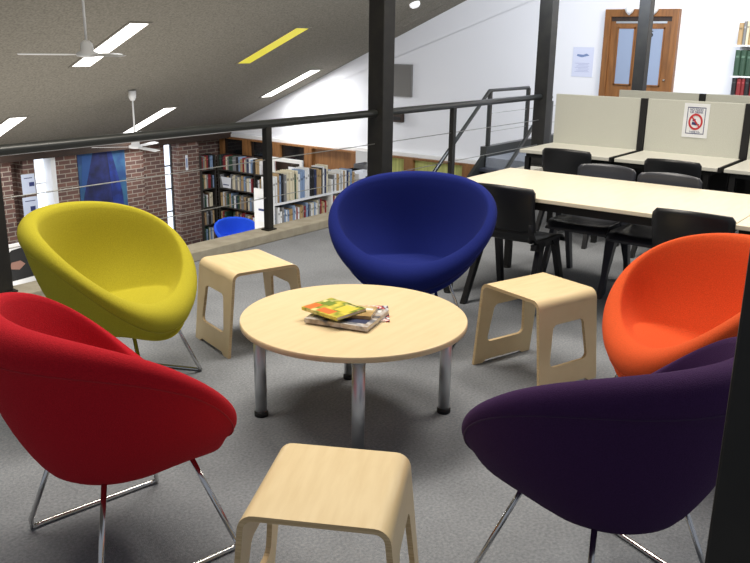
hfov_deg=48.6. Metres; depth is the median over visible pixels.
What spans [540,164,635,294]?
plastic chair
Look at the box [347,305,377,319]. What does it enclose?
paperback book
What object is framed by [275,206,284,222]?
book
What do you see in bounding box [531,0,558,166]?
steel column
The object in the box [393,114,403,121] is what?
alarm box
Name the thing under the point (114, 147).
trim
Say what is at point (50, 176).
window
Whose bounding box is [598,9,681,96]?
door
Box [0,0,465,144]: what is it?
ceiling
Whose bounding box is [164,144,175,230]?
window
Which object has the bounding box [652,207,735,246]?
plastic chair
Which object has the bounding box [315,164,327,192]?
book
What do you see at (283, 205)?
book
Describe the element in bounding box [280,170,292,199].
book
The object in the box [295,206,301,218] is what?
book
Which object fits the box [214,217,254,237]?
tub chair
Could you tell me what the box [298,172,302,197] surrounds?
book
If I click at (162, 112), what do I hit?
ceiling light
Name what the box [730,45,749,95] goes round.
wall shelf
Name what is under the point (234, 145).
window
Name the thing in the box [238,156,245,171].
book
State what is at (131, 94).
ceiling fan
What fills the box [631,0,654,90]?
steel column
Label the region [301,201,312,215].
book
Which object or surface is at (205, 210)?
book
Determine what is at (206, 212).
book
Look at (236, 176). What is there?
book
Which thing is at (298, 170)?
book
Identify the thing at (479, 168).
staircase
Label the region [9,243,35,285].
display stand
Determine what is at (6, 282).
balcony railing
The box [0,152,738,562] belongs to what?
floor
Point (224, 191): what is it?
book
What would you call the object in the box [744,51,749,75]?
book
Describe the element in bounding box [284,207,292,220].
book
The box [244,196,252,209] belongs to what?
book
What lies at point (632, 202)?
table
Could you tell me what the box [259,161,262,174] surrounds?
book
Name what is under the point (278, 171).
book
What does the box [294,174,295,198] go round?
book
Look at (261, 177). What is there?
book
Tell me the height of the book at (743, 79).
0.235 m
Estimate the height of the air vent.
0.600 m
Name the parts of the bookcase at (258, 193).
panel, shelf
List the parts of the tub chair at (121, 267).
sled leg, sled leg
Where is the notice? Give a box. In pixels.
[571,47,593,76]
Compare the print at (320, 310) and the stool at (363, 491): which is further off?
the print at (320, 310)
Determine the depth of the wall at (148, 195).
17.54 m
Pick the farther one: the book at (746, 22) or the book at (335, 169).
the book at (335, 169)
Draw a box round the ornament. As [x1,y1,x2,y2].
[625,7,633,14]
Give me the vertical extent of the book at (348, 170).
0.295 m
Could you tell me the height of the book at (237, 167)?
0.314 m
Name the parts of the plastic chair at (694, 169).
leg, backrest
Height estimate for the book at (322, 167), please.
0.413 m
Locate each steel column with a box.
[367,0,395,176]
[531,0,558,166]
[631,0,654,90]
[705,251,749,562]
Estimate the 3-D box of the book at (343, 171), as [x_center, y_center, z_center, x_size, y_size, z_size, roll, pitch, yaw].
[-0.575,-1.626,13.216,0.230,0.290,0.041,13,20,35]
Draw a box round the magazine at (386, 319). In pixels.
[362,305,389,321]
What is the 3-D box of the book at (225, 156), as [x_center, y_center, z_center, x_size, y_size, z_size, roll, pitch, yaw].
[-3.287,-2.674,18.594,0.048,0.308,0.242,13,20,35]
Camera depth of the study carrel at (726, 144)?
6.73 m
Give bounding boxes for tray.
[354,169,366,181]
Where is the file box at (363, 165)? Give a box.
[354,162,366,169]
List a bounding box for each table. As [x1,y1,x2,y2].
[240,284,467,449]
[443,168,749,292]
[736,216,749,234]
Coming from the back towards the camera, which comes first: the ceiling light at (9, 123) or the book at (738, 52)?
the ceiling light at (9, 123)
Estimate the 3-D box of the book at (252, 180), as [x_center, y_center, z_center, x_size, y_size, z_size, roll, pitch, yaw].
[-2.629,-2.118,18.236,0.052,0.299,0.243,13,20,35]
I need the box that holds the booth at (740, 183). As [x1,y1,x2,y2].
[706,94,749,193]
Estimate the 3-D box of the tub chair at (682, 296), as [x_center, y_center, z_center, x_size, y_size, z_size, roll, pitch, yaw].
[1.311,0.261,3.366,0.710,0.852,0.926,0,16,-4]
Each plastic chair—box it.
[460,182,564,303]
[536,148,605,248]
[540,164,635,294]
[596,172,702,298]
[630,158,701,258]
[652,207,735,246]
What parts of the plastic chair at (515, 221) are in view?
leg, leg, backrest, seat, leg, rail, leg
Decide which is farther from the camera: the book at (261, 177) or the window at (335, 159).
the window at (335, 159)
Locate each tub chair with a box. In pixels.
[0,292,236,562]
[17,201,202,370]
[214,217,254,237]
[328,171,496,349]
[461,337,736,562]
[602,233,749,376]
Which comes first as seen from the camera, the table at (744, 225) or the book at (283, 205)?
the table at (744, 225)
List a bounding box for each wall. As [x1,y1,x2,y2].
[0,139,219,244]
[232,0,749,159]
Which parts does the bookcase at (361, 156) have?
frame, panel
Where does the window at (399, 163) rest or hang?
in the wall
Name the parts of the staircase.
handrail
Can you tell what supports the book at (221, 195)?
on the bookcase at (279, 165)
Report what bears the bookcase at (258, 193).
on the floor
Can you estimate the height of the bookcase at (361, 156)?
2.610 m
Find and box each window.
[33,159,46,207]
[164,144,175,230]
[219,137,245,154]
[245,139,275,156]
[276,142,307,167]
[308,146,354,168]
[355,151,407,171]
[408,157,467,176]
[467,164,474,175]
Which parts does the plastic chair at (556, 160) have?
leg, backrest, leg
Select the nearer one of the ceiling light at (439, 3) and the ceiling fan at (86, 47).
the ceiling fan at (86, 47)
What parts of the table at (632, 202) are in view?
leg, leg, under frame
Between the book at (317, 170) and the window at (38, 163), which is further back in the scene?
the window at (38, 163)
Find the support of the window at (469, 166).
in the wall
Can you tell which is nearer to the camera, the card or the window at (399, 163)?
the card
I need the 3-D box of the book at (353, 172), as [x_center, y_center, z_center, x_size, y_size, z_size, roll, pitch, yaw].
[-0.436,-1.658,13.400,0.254,0.252,0.056,13,20,35]
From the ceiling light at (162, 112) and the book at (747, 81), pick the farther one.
the ceiling light at (162, 112)
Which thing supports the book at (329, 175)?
on the bookcase at (258, 193)
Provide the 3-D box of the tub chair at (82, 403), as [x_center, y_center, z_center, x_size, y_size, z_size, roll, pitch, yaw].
[-0.849,0.456,2.589,0.710,0.852,0.926,-14,22,-41]
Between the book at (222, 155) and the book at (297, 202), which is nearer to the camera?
the book at (297, 202)
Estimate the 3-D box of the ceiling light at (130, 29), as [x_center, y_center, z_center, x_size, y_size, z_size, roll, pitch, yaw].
[-3.605,-3.211,11.235,1.446,0.656,0.370,13,20,35]
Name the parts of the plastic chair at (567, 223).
leg, leg, seat, backrest, leg, leg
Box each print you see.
[25,200,35,210]
[303,303,321,308]
[314,314,369,323]
[317,307,337,313]
[322,301,335,305]
[334,305,358,312]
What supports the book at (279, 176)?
on the bookcase at (258, 193)
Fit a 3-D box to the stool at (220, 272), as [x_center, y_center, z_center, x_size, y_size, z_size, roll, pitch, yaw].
[-0.684,0.103,4.529,0.476,0.452,0.401,-11,20,-35]
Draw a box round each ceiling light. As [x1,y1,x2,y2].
[0,116,29,137]
[68,21,152,67]
[122,106,178,132]
[234,27,311,64]
[259,69,322,97]
[395,0,452,26]
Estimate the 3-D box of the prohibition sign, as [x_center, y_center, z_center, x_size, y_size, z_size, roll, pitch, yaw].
[2.627,-1.317,6.798,0.203,0.275,0.007,13,20,35]
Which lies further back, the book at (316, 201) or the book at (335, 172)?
the book at (335, 172)
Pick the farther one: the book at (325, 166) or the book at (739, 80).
the book at (325, 166)
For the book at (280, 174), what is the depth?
12.04 m
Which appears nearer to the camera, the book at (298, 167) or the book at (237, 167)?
the book at (298, 167)
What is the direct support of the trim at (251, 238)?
on the floor
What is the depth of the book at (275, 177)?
11.94 m
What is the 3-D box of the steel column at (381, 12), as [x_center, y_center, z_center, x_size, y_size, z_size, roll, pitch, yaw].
[0.066,-2.492,7.554,0.235,3.609,0.235,13,20,35]
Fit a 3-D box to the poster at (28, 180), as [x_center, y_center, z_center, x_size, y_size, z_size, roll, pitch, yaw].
[-6.332,-1.773,15.172,0.006,0.380,0.260,13,20,35]
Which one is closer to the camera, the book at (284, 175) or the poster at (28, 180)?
the book at (284, 175)
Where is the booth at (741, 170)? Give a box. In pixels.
[724,139,749,233]
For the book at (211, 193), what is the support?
on the bookcase at (209, 171)
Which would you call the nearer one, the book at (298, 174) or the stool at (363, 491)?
the stool at (363, 491)
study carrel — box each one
[520,94,648,242]
[614,99,749,246]
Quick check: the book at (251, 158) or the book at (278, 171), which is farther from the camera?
the book at (251, 158)
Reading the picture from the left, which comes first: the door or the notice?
the notice
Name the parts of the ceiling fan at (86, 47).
blade, rod, motor, blade, blade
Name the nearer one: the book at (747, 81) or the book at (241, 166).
the book at (747, 81)
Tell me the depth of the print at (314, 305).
3.53 m
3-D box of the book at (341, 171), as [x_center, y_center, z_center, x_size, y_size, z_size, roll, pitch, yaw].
[-0.600,-1.621,13.184,0.235,0.298,0.037,13,20,35]
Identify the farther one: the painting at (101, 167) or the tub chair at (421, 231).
the painting at (101, 167)
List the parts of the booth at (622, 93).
modesty panel, panel, panel post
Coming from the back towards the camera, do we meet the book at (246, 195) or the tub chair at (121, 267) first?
the book at (246, 195)
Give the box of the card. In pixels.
[255,198,263,221]
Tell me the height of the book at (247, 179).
0.291 m
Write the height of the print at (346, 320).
0.001 m
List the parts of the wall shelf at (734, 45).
shelf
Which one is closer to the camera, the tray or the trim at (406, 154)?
the tray
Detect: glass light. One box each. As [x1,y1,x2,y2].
[613,27,635,84]
[647,27,665,86]
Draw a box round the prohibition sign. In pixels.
[681,103,710,138]
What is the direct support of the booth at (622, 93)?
on the floor
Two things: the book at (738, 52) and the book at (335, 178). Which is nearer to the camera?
the book at (738, 52)
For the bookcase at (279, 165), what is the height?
1.980 m
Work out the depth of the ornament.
12.80 m
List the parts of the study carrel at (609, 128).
leg, leg, under frame, leg, panel, modesty panel, panel post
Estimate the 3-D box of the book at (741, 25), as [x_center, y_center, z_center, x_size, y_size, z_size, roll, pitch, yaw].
[5.276,-3.556,11.923,0.065,0.302,0.224,13,20,35]
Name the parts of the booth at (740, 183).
panel, modesty panel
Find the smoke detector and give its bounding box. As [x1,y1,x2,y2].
[409,1,419,8]
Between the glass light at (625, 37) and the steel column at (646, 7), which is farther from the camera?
the glass light at (625, 37)
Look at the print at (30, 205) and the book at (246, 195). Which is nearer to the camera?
the print at (30, 205)
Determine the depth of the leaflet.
18.56 m
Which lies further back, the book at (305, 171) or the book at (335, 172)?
the book at (335, 172)
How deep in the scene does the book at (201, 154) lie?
18.51 m
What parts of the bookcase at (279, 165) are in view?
shelf, shelf, shelf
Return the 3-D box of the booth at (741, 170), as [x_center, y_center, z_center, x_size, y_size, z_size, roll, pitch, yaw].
[3.116,-0.696,6.197,0.835,1.155,0.685,13,20,35]
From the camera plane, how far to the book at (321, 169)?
12.73 m
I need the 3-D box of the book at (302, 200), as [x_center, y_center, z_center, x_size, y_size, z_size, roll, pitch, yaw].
[-1.011,-1.075,12.781,0.251,0.324,0.034,13,20,35]
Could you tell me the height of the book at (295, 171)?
0.418 m
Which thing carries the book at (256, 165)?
on the bookcase at (279, 165)
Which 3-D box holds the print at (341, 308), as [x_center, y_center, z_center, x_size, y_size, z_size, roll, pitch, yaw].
[-0.119,0.116,3.502,0.070,0.001,0.080,15,21,40]
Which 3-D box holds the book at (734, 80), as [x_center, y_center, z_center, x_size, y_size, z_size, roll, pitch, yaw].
[5.266,-2.852,12.129,0.065,0.236,0.221,13,20,35]
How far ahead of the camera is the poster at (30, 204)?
15.26 m
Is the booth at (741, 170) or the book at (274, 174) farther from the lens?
the book at (274, 174)
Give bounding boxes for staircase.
[433,86,555,177]
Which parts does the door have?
closer rail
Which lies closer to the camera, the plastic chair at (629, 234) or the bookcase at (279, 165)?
the plastic chair at (629, 234)
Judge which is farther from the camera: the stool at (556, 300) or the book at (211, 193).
the book at (211, 193)
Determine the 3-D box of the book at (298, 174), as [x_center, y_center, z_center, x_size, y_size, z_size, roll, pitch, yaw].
[-1.212,-1.431,12.391,0.232,0.360,0.056,13,20,35]
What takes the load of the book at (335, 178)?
on the bookcase at (258, 193)
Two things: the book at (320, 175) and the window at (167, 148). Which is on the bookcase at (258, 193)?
the book at (320, 175)
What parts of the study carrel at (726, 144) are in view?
under frame, modesty panel, panel, leg, panel post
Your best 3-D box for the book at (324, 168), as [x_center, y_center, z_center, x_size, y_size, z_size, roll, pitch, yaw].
[-0.851,-1.568,12.850,0.242,0.376,0.039,13,20,35]
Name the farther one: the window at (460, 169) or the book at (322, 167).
the window at (460, 169)
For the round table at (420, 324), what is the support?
on the floor
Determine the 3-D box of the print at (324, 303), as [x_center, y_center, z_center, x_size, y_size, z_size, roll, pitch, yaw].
[-0.198,0.093,3.576,0.050,0.001,0.050,15,21,40]
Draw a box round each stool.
[196,249,300,358]
[234,443,418,562]
[472,272,596,385]
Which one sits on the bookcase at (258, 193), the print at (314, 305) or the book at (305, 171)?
the book at (305, 171)
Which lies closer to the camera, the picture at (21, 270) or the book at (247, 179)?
the picture at (21, 270)
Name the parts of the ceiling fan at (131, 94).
rod, motor, blade, blade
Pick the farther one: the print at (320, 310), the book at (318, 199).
the book at (318, 199)
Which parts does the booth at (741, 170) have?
leg, under frame, modesty panel, panel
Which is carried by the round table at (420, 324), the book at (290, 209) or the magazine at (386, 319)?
the magazine at (386, 319)
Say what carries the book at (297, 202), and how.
on the bookcase at (258, 193)
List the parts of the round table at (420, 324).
leg, leg, leg, leg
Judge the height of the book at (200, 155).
0.306 m
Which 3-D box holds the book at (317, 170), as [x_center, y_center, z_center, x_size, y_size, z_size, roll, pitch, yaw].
[-0.958,-1.539,12.711,0.253,0.394,0.044,13,20,35]
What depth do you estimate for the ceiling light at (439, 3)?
14.53 m
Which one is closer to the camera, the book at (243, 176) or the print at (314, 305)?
the print at (314, 305)
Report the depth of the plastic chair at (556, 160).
6.67 m
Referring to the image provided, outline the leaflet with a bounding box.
[221,176,230,188]
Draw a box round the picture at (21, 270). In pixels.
[10,248,33,280]
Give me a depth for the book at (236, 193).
18.66 m
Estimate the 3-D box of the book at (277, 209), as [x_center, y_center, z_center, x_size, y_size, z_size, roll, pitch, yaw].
[-1.488,-0.920,12.166,0.241,0.356,0.047,13,20,35]
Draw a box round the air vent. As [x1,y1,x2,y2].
[394,64,412,96]
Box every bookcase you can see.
[199,153,217,240]
[217,153,303,219]
[254,179,343,228]
[272,150,366,172]
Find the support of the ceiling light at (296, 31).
hanging from the ceiling
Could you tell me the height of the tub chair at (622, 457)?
0.852 m
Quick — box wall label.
[185,155,187,169]
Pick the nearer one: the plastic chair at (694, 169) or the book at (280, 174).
the plastic chair at (694, 169)
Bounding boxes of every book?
[200,155,207,169]
[201,154,209,167]
[204,211,208,224]
[205,191,212,205]
[205,210,212,222]
[220,192,222,205]
[221,154,228,168]
[223,191,230,205]
[224,155,232,169]
[224,210,232,217]
[230,173,238,188]
[231,192,238,207]
[235,175,242,189]
[236,156,241,170]
[237,194,243,208]
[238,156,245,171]
[240,159,242,171]
[241,175,249,190]
[241,194,250,209]
[243,176,251,190]
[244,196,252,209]
[246,177,253,191]
[249,158,256,172]
[251,178,253,192]
[255,159,262,173]
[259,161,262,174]
[261,177,274,198]
[273,172,283,201]
[273,173,278,202]
[273,176,277,202]
[275,170,288,200]
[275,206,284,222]
[275,207,279,223]
[279,176,280,201]
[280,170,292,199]
[281,204,295,219]
[282,169,294,199]
[283,174,286,201]
[284,169,297,198]
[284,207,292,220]
[290,203,303,217]
[292,168,304,197]
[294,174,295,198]
[294,201,307,216]
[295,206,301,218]
[296,166,309,196]
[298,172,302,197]
[298,174,299,198]
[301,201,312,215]
[302,200,315,214]
[302,298,365,320]
[304,308,388,331]
[305,171,306,196]
[306,199,318,214]
[307,167,318,194]
[309,168,313,195]
[309,170,311,195]
[310,167,322,193]
[312,165,324,193]
[312,198,319,213]
[314,169,316,194]
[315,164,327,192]
[319,169,321,193]
[319,198,321,213]
[324,168,325,192]
[328,171,340,189]
[328,173,336,190]
[328,174,334,190]
[331,169,342,189]
[334,173,338,190]
[335,169,346,187]
[339,168,351,184]
[343,171,344,188]
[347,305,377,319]
[352,171,354,182]
[730,78,736,94]
[733,50,741,75]
[735,78,741,94]
[737,23,744,44]
[738,50,749,75]
[740,78,745,94]
[742,21,747,44]
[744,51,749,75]
[744,78,749,95]
[745,21,749,44]
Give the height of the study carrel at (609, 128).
1.155 m
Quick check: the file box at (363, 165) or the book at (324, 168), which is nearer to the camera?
the book at (324, 168)
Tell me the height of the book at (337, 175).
0.259 m
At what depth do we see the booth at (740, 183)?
7.65 m
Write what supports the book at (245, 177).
on the bookcase at (279, 165)
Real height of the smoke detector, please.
0.123 m
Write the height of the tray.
0.199 m
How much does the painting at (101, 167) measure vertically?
1.370 m
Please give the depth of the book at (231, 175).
18.52 m
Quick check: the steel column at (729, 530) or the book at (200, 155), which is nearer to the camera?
the steel column at (729, 530)
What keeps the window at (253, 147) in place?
in the wall
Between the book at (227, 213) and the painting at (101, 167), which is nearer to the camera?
the painting at (101, 167)
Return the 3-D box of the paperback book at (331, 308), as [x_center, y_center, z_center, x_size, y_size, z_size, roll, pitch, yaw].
[-0.174,0.116,3.525,0.210,0.015,0.180,15,21,40]
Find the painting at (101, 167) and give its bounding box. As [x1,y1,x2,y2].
[77,150,127,204]
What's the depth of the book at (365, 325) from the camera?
3.45 m
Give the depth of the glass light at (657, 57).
12.82 m
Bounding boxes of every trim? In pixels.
[0,132,231,162]
[13,166,542,296]
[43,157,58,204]
[231,133,476,163]
[480,133,553,166]
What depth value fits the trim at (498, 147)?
12.29 m
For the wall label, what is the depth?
18.04 m
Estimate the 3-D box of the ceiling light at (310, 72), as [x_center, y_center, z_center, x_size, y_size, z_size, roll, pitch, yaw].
[-1.714,-3.990,16.674,1.446,0.656,0.370,13,20,35]
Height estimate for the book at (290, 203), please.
0.318 m
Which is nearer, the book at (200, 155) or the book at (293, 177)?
the book at (293, 177)
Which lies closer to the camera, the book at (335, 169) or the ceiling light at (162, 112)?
the book at (335, 169)
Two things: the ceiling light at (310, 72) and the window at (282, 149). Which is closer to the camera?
the ceiling light at (310, 72)
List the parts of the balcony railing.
foot plate, handrail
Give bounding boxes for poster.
[21,173,35,194]
[22,196,38,216]
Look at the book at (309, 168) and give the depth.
12.56 m
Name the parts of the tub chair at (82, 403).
sled leg, sled leg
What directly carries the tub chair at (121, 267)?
on the floor
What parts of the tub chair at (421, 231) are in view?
sled leg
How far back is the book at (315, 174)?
12.61 m
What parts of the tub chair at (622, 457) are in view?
sled leg, sled leg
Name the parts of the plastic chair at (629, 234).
leg, leg, seat, backrest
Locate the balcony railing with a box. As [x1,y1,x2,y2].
[0,94,542,292]
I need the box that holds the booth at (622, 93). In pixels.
[619,90,705,181]
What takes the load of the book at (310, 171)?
on the bookcase at (258, 193)
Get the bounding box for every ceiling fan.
[17,0,125,57]
[92,91,159,151]
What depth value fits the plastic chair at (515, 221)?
5.00 m
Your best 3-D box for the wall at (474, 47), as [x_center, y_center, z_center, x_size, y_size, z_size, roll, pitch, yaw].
[4.646,-5.117,12.318,20.550,7.280,0.150,13,20,35]
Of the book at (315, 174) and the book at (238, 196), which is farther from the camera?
the book at (238, 196)
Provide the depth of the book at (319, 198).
12.80 m
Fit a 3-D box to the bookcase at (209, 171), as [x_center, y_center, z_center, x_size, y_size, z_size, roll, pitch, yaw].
[-3.854,-1.879,18.806,0.345,1.980,0.424,13,20,35]

